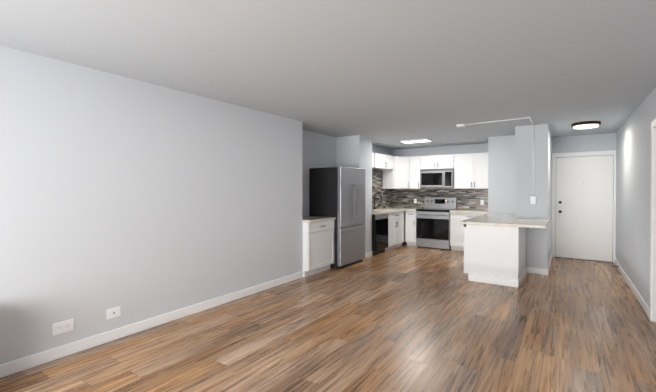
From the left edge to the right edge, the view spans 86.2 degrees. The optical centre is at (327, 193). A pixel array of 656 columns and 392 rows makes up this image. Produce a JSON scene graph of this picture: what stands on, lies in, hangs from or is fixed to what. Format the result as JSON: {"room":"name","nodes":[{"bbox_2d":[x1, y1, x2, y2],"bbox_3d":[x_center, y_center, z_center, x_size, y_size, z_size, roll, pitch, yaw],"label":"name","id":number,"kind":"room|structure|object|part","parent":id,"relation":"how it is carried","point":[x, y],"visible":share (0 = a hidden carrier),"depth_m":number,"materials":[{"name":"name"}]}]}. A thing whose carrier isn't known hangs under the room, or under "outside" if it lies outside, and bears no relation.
{"room":"empty living room","nodes":[
{"label":"empty living room","id":0,"kind":"room"},
{"bbox_2d":[0,45,302,364],"bbox_3d":[-2.394,0.130,3.142,0.620,2.440,6.150,0,1,34],"label":"wall","id":1,"kind":"structure","parent":0,"point":[137,200],"depth_m":3.30,"materials":[{"name":"grey paint"}]},
{"bbox_2d":[52,318,73,335],"bbox_3d":[-2.188,1.108,2.897,0.010,0.100,0.150,0,1,34],"label":"electrical outlet","id":2,"kind":"object","parent":1,"relation":"attached to","point":[65,326],"visible":1,"depth_m":2.89,"materials":[{"name":"white plastic"}]},
{"bbox_2d":[106,306,120,318],"bbox_3d":[-1.967,1.099,3.218,0.012,0.090,0.120,0,1,34],"label":"electrical outlet","id":3,"kind":"object","parent":1,"relation":"attached to","point":[113,312],"visible":1,"depth_m":3.22,"materials":[{"name":"white plastic"}]},
{"bbox_2d":[0,271,302,377],"bbox_3d":[-2.133,1.304,2.977,0.014,0.095,6.150,0,1,34],"label":"baseboard","id":4,"kind":"structure","parent":1,"relation":"attached to","point":[22,364],"depth_m":3.29,"materials":[{"name":"white wood"}]},
{"bbox_2d":[0,242,655,391],"bbox_3d":[1.252,1.397,3.393,6.430,0.100,11.060,0,1,34],"label":"floor","id":5,"kind":"structure","parent":0,"point":[404,317],"depth_m":3.21,"materials":[{"name":"brown wood"}]},
{"bbox_2d":[302,216,335,276],"bbox_3d":[-0.314,0.868,5.903,0.593,0.900,0.738,0,1,34],"label":"base cabinet","id":6,"kind":"object","parent":5,"relation":"on","point":[318,233],"visible":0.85,"depth_m":5.68,"materials":[{"name":"white wood"}]},
{"bbox_2d":[309,166,365,268],"bbox_3d":[0.220,0.423,6.529,0.746,1.775,0.890,0,1,34],"label":"fridge","id":7,"kind":"object","parent":5,"relation":"on","point":[338,193],"visible":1,"depth_m":6.21,"materials":[{"name":"silver metal"}]},
{"bbox_2d":[372,213,391,255],"bbox_3d":[0.926,0.865,7.687,0.624,0.865,0.654,0,1,34],"label":"dishwasher","id":8,"kind":"object","parent":5,"relation":"on","point":[387,229],"depth_m":7.46,"materials":[{"name":"black metal"}]},
{"bbox_2d":[372,209,403,212],"bbox_3d":[1.370,0.408,8.307,0.650,0.040,2.192,0,1,34],"label":"countertop","id":9,"kind":"structure","parent":8,"relation":"on","point":[373,210],"depth_m":7.97,"materials":[{"name":"beige stone"}]},
{"bbox_2d":[392,213,403,248],"bbox_3d":[1.316,0.858,8.256,0.624,0.865,0.841,0,1,34],"label":"base cabinet","id":10,"kind":"object","parent":5,"relation":"on","point":[397,218],"depth_m":8.20,"materials":[{"name":"white wood"}]},
{"bbox_2d":[404,209,416,246],"bbox_3d":[2.171,0.853,8.716,0.268,0.865,0.620,0,1,34],"label":"base cabinet","id":11,"kind":"object","parent":5,"relation":"on","point":[410,220],"depth_m":8.47,"materials":[{"name":"white wood"}]},
{"bbox_2d":[408,209,415,212],"bbox_3d":[2.149,0.404,8.707,0.303,0.040,0.650,0,1,34],"label":"countertop","id":12,"kind":"structure","parent":11,"relation":"on","point":[409,210],"depth_m":8.42,"materials":[{"name":"beige stone"}]},
{"bbox_2d":[416,197,456,249],"bbox_3d":[2.584,0.697,8.373,0.778,1.185,0.701,0,1,34],"label":"range","id":13,"kind":"object","parent":5,"relation":"on","point":[433,223],"visible":1,"depth_m":8.18,"materials":[{"name":"silver metal"}]},
{"bbox_2d":[450,213,485,250],"bbox_3d":[3.292,0.862,7.948,0.852,0.865,0.620,0,1,34],"label":"base cabinet","id":14,"kind":"object","parent":5,"relation":"on","point":[456,229],"depth_m":7.85,"materials":[{"name":"white wood"}]},
{"bbox_2d":[450,209,487,212],"bbox_3d":[3.283,0.413,7.931,0.853,0.040,0.650,0,1,34],"label":"countertop","id":15,"kind":"structure","parent":14,"relation":"on","point":[457,210],"depth_m":7.81,"materials":[{"name":"beige stone"}]},
{"bbox_2d":[464,225,519,286],"bbox_3d":[2.649,0.890,5.621,0.650,0.862,1.066,0,1,34],"label":"base cabinet","id":16,"kind":"object","parent":5,"relation":"on","point":[494,248],"depth_m":5.14,"materials":[{"name":"white wood"}]},
{"bbox_2d":[460,213,547,228],"bbox_3d":[3.073,0.436,5.890,1.100,0.040,2.236,0,1,34],"label":"countertop","id":17,"kind":"structure","parent":16,"relation":"on","point":[488,218],"depth_m":5.25,"materials":[{"name":"beige stone"}]},
{"bbox_2d":[520,229,523,252],"bbox_3d":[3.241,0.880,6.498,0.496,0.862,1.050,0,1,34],"label":"base cabinet","id":18,"kind":"object","parent":5,"relation":"on","point":[521,230],"depth_m":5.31,"materials":[{"name":"white wood"}]},
{"bbox_2d":[0,0,655,149],"bbox_3d":[1.252,-1.143,3.363,6.430,0.100,11.060,0,1,34],"label":"ceiling","id":19,"kind":"structure","parent":0,"point":[390,74],"depth_m":2.76,"materials":[{"name":"grey paint"}]},
{"bbox_2d":[400,138,431,142],"bbox_3d":[1.902,-1.125,7.561,0.600,0.032,0.320,0,1,34],"label":"ceiling light","id":20,"kind":"object","parent":19,"relation":"attached to","point":[417,140],"visible":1,"depth_m":7.52,"materials":[{"name":"white plastic"}]},
{"bbox_2d":[572,121,600,128],"bbox_3d":[4.124,-1.086,5.602,0.380,0.064,0.380,0,1,34],"label":"light","id":21,"kind":"object","parent":19,"relation":"attached to","point":[586,124],"visible":1,"depth_m":5.50,"materials":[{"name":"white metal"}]},
{"bbox_2d":[302,130,391,216],"bbox_3d":[0.430,0.078,7.619,0.120,2.440,4.630,0,1,34],"label":"wall","id":22,"kind":"structure","parent":0,"point":[318,150],"depth_m":6.51,"materials":[{"name":"grey paint"}]},
{"bbox_2d":[372,152,375,167],"bbox_3d":[0.790,-0.738,7.725,0.320,0.330,0.586,0,1,34],"label":"upper cabinet","id":23,"kind":"object","parent":22,"relation":"attached to","point":[373,154],"depth_m":7.83,"materials":[{"name":"white wood"}]},
{"bbox_2d":[372,169,391,208],"bbox_3d":[1.092,-0.097,8.469,0.009,0.965,2.160,0,1,34],"label":"tile backsplash","id":24,"kind":"structure","parent":22,"relation":"attached to","point":[377,175],"depth_m":8.74,"materials":[{"name":"tile"}]},
{"bbox_2d":[376,153,395,171],"bbox_3d":[1.219,-0.745,8.351,0.320,0.330,1.044,0,1,34],"label":"upper cabinet","id":25,"kind":"object","parent":22,"relation":"attached to","point":[386,163],"depth_m":8.33,"materials":[{"name":"white wood"}]},
{"bbox_2d":[336,135,371,252],"bbox_3d":[0.543,0.083,7.209,0.530,2.440,0.540,0,1,34],"label":"stub","id":26,"kind":"object","parent":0,"point":[354,151],"visible":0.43,"depth_m":7.06,"materials":[{"name":"grey paint"}]},
{"bbox_2d":[365,251,371,257],"bbox_3d":[0.767,1.257,7.068,0.014,0.095,0.538,0,1,34],"label":"baseboard","id":27,"kind":"structure","parent":26,"relation":"attached to","point":[368,254],"depth_m":7.14,"materials":[{"name":"white wood"}]},
{"bbox_2d":[392,143,487,241],"bbox_3d":[2.756,0.065,8.759,2.670,2.440,0.120,0,1,34],"label":"wall","id":28,"kind":"structure","parent":0,"point":[456,149],"depth_m":8.66,"materials":[{"name":"grey paint"}]},
{"bbox_2d":[383,156,411,187],"bbox_3d":[1.826,-0.517,8.939,0.660,0.800,0.600,0,1,34],"label":"upper cabinet","id":29,"kind":"object","parent":28,"relation":"attached to","point":[402,178],"depth_m":8.75,"materials":[{"name":"white wood"}]},
{"bbox_3d":[1.844,-0.515,8.727,0.393,0.797,0.053,0,1,-11],"label":"corner door","id":30,"kind":"part","parent":29,"relation":"part of","materials":[{"name":"white wood"}]},
{"bbox_2d":[412,156,419,187],"bbox_3d":[2.215,-0.516,8.818,0.330,0.800,0.360,0,1,34],"label":"upper cabinet","id":31,"kind":"object","parent":28,"relation":"attached to","point":[415,159],"depth_m":8.68,"materials":[{"name":"white wood"}]},
{"bbox_2d":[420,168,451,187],"bbox_3d":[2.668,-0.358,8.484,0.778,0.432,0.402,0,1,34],"label":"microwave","id":32,"kind":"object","parent":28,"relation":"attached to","point":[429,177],"depth_m":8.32,"materials":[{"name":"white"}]},
{"bbox_2d":[420,169,453,186],"bbox_3d":[2.656,-0.358,8.467,0.778,0.432,0.443,0,1,34],"label":"microwave","id":33,"kind":"object","parent":28,"relation":"attached to","point":[428,177],"depth_m":8.30,"materials":[{"name":"silver metal"}]},
{"bbox_2d":[420,154,455,167],"bbox_3d":[2.691,-0.747,8.513,0.786,0.330,0.320,0,1,34],"label":"upper cabinet","id":34,"kind":"object","parent":28,"relation":"attached to","point":[446,161],"depth_m":8.36,"materials":[{"name":"white wood"}]},
{"bbox_2d":[392,189,487,209],"bbox_3d":[2.768,-0.100,8.670,2.548,0.965,0.010,0,1,34],"label":"tile backsplash","id":35,"kind":"structure","parent":28,"relation":"attached to","point":[468,199],"depth_m":8.63,"materials":[{"name":"tile"}]},
{"bbox_2d":[452,152,487,187],"bbox_3d":[3.371,-0.507,8.050,0.850,0.800,0.320,0,1,34],"label":"upper cabinet","id":36,"kind":"object","parent":28,"relation":"attached to","point":[464,171],"depth_m":7.94,"materials":[{"name":"white wood"}]},
{"bbox_2d":[488,134,551,255],"bbox_3d":[4.014,0.082,7.286,1.070,2.440,1.130,0,1,34],"label":"wall block","id":37,"kind":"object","parent":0,"point":[501,174],"visible":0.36,"depth_m":6.97,"materials":[{"name":"grey paint"}]},
{"bbox_2d":[515,124,550,268],"bbox_3d":[3.645,0.094,6.217,0.470,2.440,1.050,0,1,34],"label":"pillar","id":38,"kind":"structure","parent":0,"point":[537,247],"depth_m":5.77,"materials":[{"name":"grey paint"}]},
{"bbox_2d":[456,117,535,203],"bbox_3d":[2.742,-0.470,5.715,1.080,1.300,0.788,0,1,34],"label":"conduit","id":39,"kind":"object","parent":38,"relation":"attached to","point":[533,199],"visible":1,"depth_m":5.71,"materials":[{"name":"white plastic"}]},
{"bbox_2d":[527,253,551,274],"bbox_3d":[3.935,1.264,6.478,0.299,0.095,1.814,0,1,34],"label":"baseboard","id":40,"kind":"structure","parent":38,"relation":"attached to","point":[537,270],"depth_m":5.75,"materials":[{"name":"white wood"}]},
{"bbox_2d":[552,133,615,152],"bbox_3d":[5.060,0.087,6.866,1.130,2.440,0.120,0,1,34],"label":"wall","id":41,"kind":"structure","parent":0,"point":[592,142],"depth_m":6.83,"materials":[{"name":"grey paint"}]},
{"bbox_2d":[551,150,615,262],"bbox_3d":[5.018,0.249,6.887,1.080,2.115,0.136,0,1,34],"label":"door frame","id":42,"kind":"structure","parent":41,"relation":"attached to","point":[582,154],"depth_m":6.90,"materials":[{"name":"white wood"}]},
{"bbox_2d":[555,256,612,262],"bbox_3d":[5.016,1.303,6.897,0.912,0.007,0.122,0,1,34],"label":"trim","id":43,"kind":"structure","parent":41,"relation":"attached to","point":[583,259],"depth_m":6.87,"materials":[{"name":"wood"}]},
{"bbox_2d":[556,155,613,261],"bbox_3d":[5.000,0.290,6.854,0.910,2.018,0.119,0,1,34],"label":"entry door","id":44,"kind":"structure","parent":41,"relation":"in","point":[584,207],"depth_m":6.85,"materials":[{"name":"white wood"}]},
{"bbox_2d":[615,87,655,306],"bbox_3d":[2.566,0.139,2.332,0.120,2.440,10.420,0,1,34],"label":"wall","id":45,"kind":"structure","parent":0,"point":[633,177],"depth_m":4.63,"materials":[{"name":"grey paint"}]},
{"bbox_2d":[614,258,648,316],"bbox_3d":[2.477,1.312,2.334,0.014,0.095,10.300,0,1,34],"label":"baseboard","id":46,"kind":"structure","parent":45,"relation":"attached to","point":[642,302],"depth_m":4.65,"materials":[{"name":"white wood"}]},
{"bbox_2d":[649,119,655,321],"bbox_3d":[3.223,0.298,3.308,0.136,2.100,0.950,0,1,34],"label":"door frame","id":47,"kind":"structure","parent":45,"relation":"attached to","point":[652,296],"depth_m":3.67,"materials":[{"name":"white"}]}
]}

